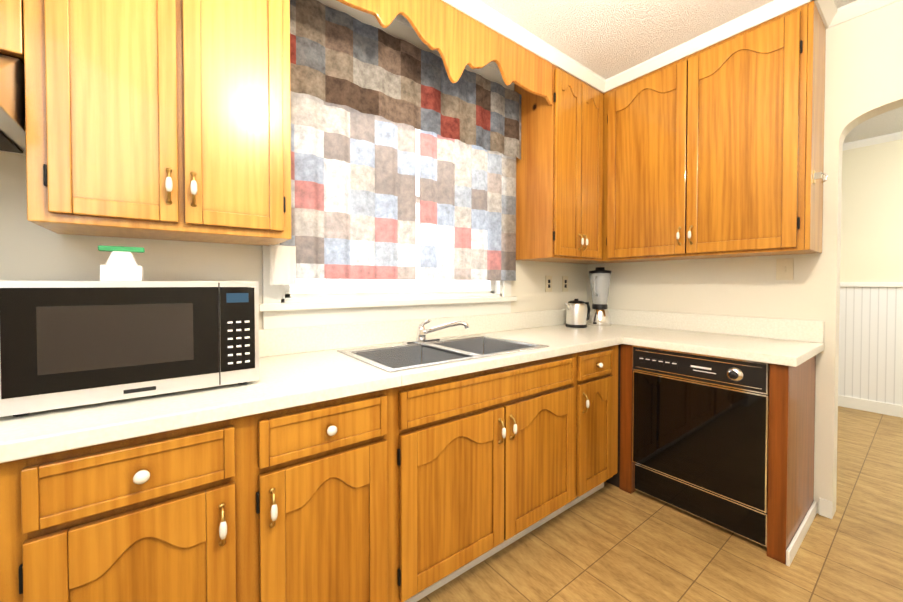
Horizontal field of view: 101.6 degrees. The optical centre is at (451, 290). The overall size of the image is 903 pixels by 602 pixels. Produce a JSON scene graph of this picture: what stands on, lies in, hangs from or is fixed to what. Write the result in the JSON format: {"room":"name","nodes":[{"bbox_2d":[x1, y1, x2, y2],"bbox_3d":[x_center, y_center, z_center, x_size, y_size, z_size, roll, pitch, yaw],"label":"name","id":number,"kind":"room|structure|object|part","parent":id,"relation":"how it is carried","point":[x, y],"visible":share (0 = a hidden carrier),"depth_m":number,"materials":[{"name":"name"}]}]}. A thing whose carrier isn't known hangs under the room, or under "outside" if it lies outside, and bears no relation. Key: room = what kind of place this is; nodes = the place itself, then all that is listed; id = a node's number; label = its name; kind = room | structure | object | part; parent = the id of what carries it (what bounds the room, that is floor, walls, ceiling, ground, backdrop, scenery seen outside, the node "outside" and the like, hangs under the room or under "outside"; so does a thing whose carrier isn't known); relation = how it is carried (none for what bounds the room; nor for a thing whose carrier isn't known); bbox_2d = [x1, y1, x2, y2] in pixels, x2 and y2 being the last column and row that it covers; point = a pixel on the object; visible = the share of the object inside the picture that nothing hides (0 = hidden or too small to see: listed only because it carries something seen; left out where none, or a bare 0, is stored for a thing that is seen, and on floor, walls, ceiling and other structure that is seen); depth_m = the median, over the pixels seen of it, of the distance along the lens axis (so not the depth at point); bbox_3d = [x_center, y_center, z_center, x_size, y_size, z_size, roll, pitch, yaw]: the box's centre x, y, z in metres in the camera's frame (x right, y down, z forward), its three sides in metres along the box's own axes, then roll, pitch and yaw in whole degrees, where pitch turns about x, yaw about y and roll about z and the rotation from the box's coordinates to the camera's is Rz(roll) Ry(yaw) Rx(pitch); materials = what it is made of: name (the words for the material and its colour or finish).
{"room":"kitchen","nodes":[
{"label":"kitchen","id":0,"kind":"room"},
{"bbox_2d":[0,0,586,329],"bbox_3d":[0.409,-0.125,2.560,7.120,2.600,0.120,-1,1,-37],"label":"wall","id":1,"kind":"structure","parent":0,"point":[30,251],"depth_m":1.37,"materials":[{"name":"white paint"}]},
{"bbox_2d":[0,0,11,56],"bbox_3d":[-1.483,-0.969,0.812,0.768,0.744,0.335,-1,1,-37],"label":"upper cabinet","id":2,"kind":"object","parent":1,"relation":"attached to","point":[5,48],"depth_m":0.92,"materials":[{"name":"brown wood"}]},
{"bbox_2d":[0,54,25,154],"bbox_3d":[-1.436,-0.499,0.755,0.755,0.183,0.496,-1,1,-37],"label":"range hood","id":3,"kind":"object","parent":2,"relation":"attached to","point":[12,113],"visible":0.52,"depth_m":0.93,"materials":[{"name":"silver metal"}]},
{"bbox_2d":[8,0,290,245],"bbox_3d":[-0.922,-0.766,1.244,0.640,1.164,0.335,-1,1,-37],"label":"upper cabinet","id":4,"kind":"object","parent":1,"relation":"attached to","point":[160,119],"depth_m":1.09,"materials":[{"name":"brown wood"}]},
{"bbox_2d":[337,0,552,104],"bbox_3d":[0.011,-1.189,1.774,1.490,0.375,0.020,-1,1,-37],"label":"valance board","id":5,"kind":"object","parent":4,"relation":"attached to","point":[457,40],"visible":1,"depth_m":1.79,"materials":[{"name":"brown wood"}]},
{"bbox_2d":[259,129,516,329],"bbox_3d":[-0.228,-0.493,2.037,1.540,1.305,0.170,-1,1,-37],"label":"window","id":6,"kind":"structure","parent":1,"relation":"in","point":[280,307],"depth_m":1.86,"materials":[{"name":"white paint"}]},
{"bbox_2d":[259,308,587,415],"bbox_3d":[0.074,0.305,1.877,3.042,0.285,0.562,-1,1,-37],"label":"backsplash","id":7,"kind":"structure","parent":1,"relation":"attached to","point":[272,342],"depth_m":1.80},
{"bbox_2d":[442,0,609,92],"bbox_3d":[-0.308,-1.378,1.493,3.470,0.059,0.055,-1,1,-37],"label":"crown molding","id":8,"kind":"structure","parent":1,"relation":"attached to","point":[486,15],"depth_m":2.03,"materials":[{"name":"white paint"}]},
{"bbox_2d":[545,276,551,291],"bbox_3d":[0.718,-0.047,2.716,0.070,0.120,0.008,-1,1,-37],"label":"outlet","id":9,"kind":"object","parent":1,"relation":"attached to","point":[548,283],"depth_m":2.71,"materials":[{"name":"beige plastic"}]},
{"bbox_2d":[514,65,599,263],"bbox_3d":[0.750,-0.786,2.519,0.574,1.164,0.335,-1,1,-37],"label":"upper cabinet","id":10,"kind":"object","parent":1,"relation":"attached to","point":[558,169],"depth_m":2.34,"materials":[{"name":"brown wood"}]},
{"bbox_2d":[562,276,567,291],"bbox_3d":[0.878,-0.049,2.837,0.070,0.120,0.008,-1,1,-37],"label":"outlet","id":11,"kind":"object","parent":1,"relation":"attached to","point":[564,278],"depth_m":2.83,"materials":[{"name":"beige plastic"}]},
{"bbox_2d":[590,308,823,343],"bbox_3d":[1.529,0.210,2.460,0.018,0.115,1.362,-1,1,-37],"label":"backsplash","id":12,"kind":"structure","parent":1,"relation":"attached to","point":[779,329],"depth_m":2.24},
{"bbox_2d":[394,0,902,143],"bbox_3d":[1.500,-1.431,1.107,7.120,0.060,3.720,-1,1,-37],"label":"ceiling","id":13,"kind":"structure","parent":0,"point":[605,39],"depth_m":1.97,"materials":[{"name":"white paint"}]},
{"bbox_2d":[826,0,899,28],"bbox_3d":[2.602,-1.369,1.010,0.045,0.060,2.228,-1,1,-37],"label":"crown molding","id":14,"kind":"structure","parent":13,"relation":"attached to","point":[852,10],"depth_m":1.81,"materials":[{"name":"white paint"}]},
{"bbox_2d":[600,1,826,263],"bbox_3d":[1.474,-0.781,2.204,0.396,1.164,1.120,-1,1,-37],"label":"upper cabinet","id":15,"kind":"object","parent":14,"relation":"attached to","point":[717,150],"depth_m":2.00,"materials":[{"name":"brown wood"}]},
{"bbox_2d":[606,0,829,89],"bbox_3d":[1.386,-1.387,2.086,0.055,0.059,1.047,-1,1,-37],"label":"crown molding","id":16,"kind":"structure","parent":15,"relation":"attached to","point":[775,8],"depth_m":2.02,"materials":[{"name":"white paint"}]},
{"bbox_3d":[1.753,-0.537,1.747,0.050,0.068,0.048,-1,1,-37],"label":"hook bracket","id":17,"kind":"part","parent":15,"relation":"part of","materials":[{"name":"white metal"}]},
{"bbox_2d":[817,0,836,27],"bbox_3d":[1.836,-1.383,1.805,0.300,0.059,0.055,-1,1,-37],"label":"crown molding","id":18,"kind":"structure","parent":15,"relation":"attached to","point":[827,12],"depth_m":1.81,"materials":[{"name":"white paint"}]},
{"bbox_2d":[843,131,902,150],"bbox_3d":[4.255,-1.404,3.133,0.045,0.060,3.600,-1,1,-37],"label":"crown molding","id":19,"kind":"structure","parent":13,"relation":"attached to","point":[898,135],"depth_m":3.47,"materials":[{"name":"white paint"}]},
{"bbox_2d":[417,406,902,601],"bbox_3d":[1.500,1.229,1.151,7.120,0.060,3.720,-1,1,-37],"label":"floor","id":20,"kind":"structure","parent":0,"point":[608,542],"depth_m":1.66,"materials":[{"name":"tile"}]},
{"bbox_2d":[0,388,407,601],"bbox_3d":[-0.737,0.763,1.227,0.956,0.870,0.624,-1,1,-37],"label":"base cabinet","id":21,"kind":"object","parent":20,"relation":"on","point":[310,504],"depth_m":0.95,"materials":[{"name":"brown wood"}]},
{"bbox_2d":[0,320,663,463],"bbox_3d":[0.096,0.298,1.848,3.042,0.040,0.636,-1,1,-37],"label":"countertop","id":22,"kind":"structure","parent":21,"relation":"on","point":[297,379],"depth_m":1.06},
{"bbox_2d":[0,281,258,416],"bbox_3d":[-0.924,0.131,1.127,0.536,0.314,0.410,-1,1,-37],"label":"microwave","id":23,"kind":"object","parent":22,"relation":"on","point":[64,344],"visible":1,"depth_m":0.93,"materials":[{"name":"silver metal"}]},
{"bbox_2d":[98,245,144,280],"bbox_3d":[-0.956,-0.076,1.068,0.100,0.100,0.060,-1,1,-37],"label":"kitchen scale","id":24,"kind":"object","parent":23,"relation":"on","point":[121,264],"visible":1,"depth_m":1.05,"materials":[{"name":"white plastic"}]},
{"bbox_2d":[402,319,468,344],"bbox_3d":[-0.078,0.208,1.863,0.264,0.125,0.229,-1,1,-37],"label":"faucet","id":25,"kind":"object","parent":22,"relation":"on","point":[421,339],"depth_m":1.89,"materials":[{"name":"silver metal"}]},
{"bbox_2d":[337,334,548,372],"bbox_3d":[-0.023,0.363,1.740,0.870,0.180,0.513,-1,1,-37],"label":"sink","id":26,"kind":"object","parent":22,"relation":"in","point":[408,355],"depth_m":1.78,"materials":[{"name":"silver metal"}]},
{"bbox_2d":[565,299,589,327],"bbox_3d":[0.909,0.162,2.657,0.220,0.202,0.148,-1,1,-37],"label":"kettle","id":27,"kind":"object","parent":22,"relation":"on","point":[576,313],"visible":1,"depth_m":2.59,"materials":[{"name":"silver metal"}]},
{"bbox_2d":[588,267,611,325],"bbox_3d":[1.098,0.045,2.749,0.201,0.432,0.164,-1,1,-37],"label":"blender","id":28,"kind":"object","parent":22,"relation":"on","point":[600,315],"visible":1,"depth_m":2.71,"materials":[{"name":"silver metal"}]},
{"bbox_2d":[408,380,559,601],"bbox_3d":[-0.060,0.834,1.745,0.992,0.710,0.624,-1,1,-37],"label":"base cabinet","id":29,"kind":"object","parent":20,"relation":"on","point":[414,460],"depth_m":1.49,"materials":[{"name":"brown wood"}]},
{"bbox_2d":[540,344,623,512],"bbox_3d":[0.569,0.746,2.224,0.590,0.870,0.624,-1,1,-37],"label":"base cabinet","id":30,"kind":"object","parent":20,"relation":"on","point":[591,384],"depth_m":1.97,"materials":[{"name":"brown wood"}]},
{"bbox_2d":[624,328,823,367],"bbox_3d":[1.471,0.295,2.028,0.636,0.040,0.744,-1,1,-37],"label":"countertop","id":31,"kind":"structure","parent":30,"relation":"on","point":[786,353],"depth_m":1.87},
{"bbox_2d":[624,344,659,493],"bbox_3d":[1.077,0.741,2.577,0.606,0.870,0.676,-1,1,-37],"label":"base cabinet","id":32,"kind":"object","parent":20,"relation":"on","point":[628,372],"depth_m":2.14,"materials":[{"name":"brown wood"}]},
{"bbox_2d":[632,345,768,546],"bbox_3d":[1.447,0.741,2.052,0.623,0.846,0.604,-1,1,-37],"label":"dishwasher","id":33,"kind":"object","parent":32,"relation":"in","point":[700,437],"visible":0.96,"depth_m":1.84,"materials":[{"name":"black glass"}]},
{"bbox_3d":[1.320,0.396,1.721,0.027,0.068,0.068,-1,1,-37],"label":"knob","id":34,"kind":"part","parent":33,"relation":"part of","materials":[{"name":"silver metal"}]},
{"bbox_2d":[587,0,902,517],"bbox_3d":[2.216,-0.110,1.675,0.120,2.600,3.720,-1,1,-37],"label":"wall","id":35,"kind":"structure","parent":0,"point":[863,67],"depth_m":1.93,"materials":[{"name":"white paint"}]},
{"bbox_2d":[776,258,793,279],"bbox_3d":[1.849,-0.116,2.043,0.015,0.120,0.072,-1,1,-37],"label":"switch plate","id":36,"kind":"object","parent":35,"relation":"attached to","point":[784,268],"visible":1,"depth_m":2.04,"materials":[{"name":"beige plastic"}]},
{"bbox_2d":[819,498,832,518],"bbox_3d":[2.616,1.155,1.061,0.012,0.090,2.225,-1,1,-37],"label":"baseboard","id":37,"kind":"structure","parent":35,"relation":"attached to","point":[825,507],"depth_m":1.92,"materials":[{"name":"white paint"}]},
{"bbox_2d":[840,139,902,281],"bbox_3d":[4.283,-0.136,3.251,0.120,2.600,3.720,-1,1,-37],"label":"wall","id":38,"kind":"structure","parent":0,"point":[872,218],"depth_m":3.50,"materials":[{"name":"beige paint"}]},
{"bbox_2d":[838,282,902,417],"bbox_3d":[4.258,0.548,3.167,0.034,1.235,3.600,-1,1,-37],"label":"wainscoting","id":39,"kind":"structure","parent":38,"relation":"attached to","point":[870,376],"depth_m":3.50,"materials":[{"name":"white paint"}]},
{"label":"outside","id":40,"kind":"structure","parent":0,"visible":0},
{"bbox_2d":[290,129,486,292],"bbox_3d":[-0.663,-0.524,2.541,3.000,2.600,0.001,-1,1,-37],"label":"sky","id":41,"kind":"structure","parent":40,"point":[393,284],"depth_m":2.79,"materials":[{"name":"white"}]},
{"bbox_3d":[-0.135,-1.245,1.964,1.475,0.016,0.016,-1,1,-37],"label":"curtain rod","id":42,"kind":"object","parent":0,"visible":0},
{"bbox_2d":[280,91,415,279],"bbox_3d":[-0.460,-0.641,1.745,0.670,1.180,0.031,-1,1,-37],"label":"window curtain","id":43,"kind":"object","parent":42,"relation":"hanging from","point":[353,193],"visible":0.62,"depth_m":1.74,"materials":[{"name":"multicoloured fabric"}]},
{"bbox_2d":[290,0,520,159],"bbox_3d":[-0.126,-1.055,1.955,1.465,0.420,0.026,-1,1,-37],"label":"curtain valance","id":44,"kind":"object","parent":42,"relation":"hanging from","point":[337,57],"visible":0.9,"depth_m":1.83,"materials":[{"name":"multicoloured fabric"}]},
{"bbox_2d":[420,130,515,280],"bbox_3d":[0.133,-0.649,2.196,0.750,1.180,0.030,-1,1,-37],"label":"window curtain","id":45,"kind":"object","parent":42,"relation":"hanging from","point":[467,212],"visible":0.69,"depth_m":2.15,"materials":[{"name":"multicoloured fabric"}]}
]}

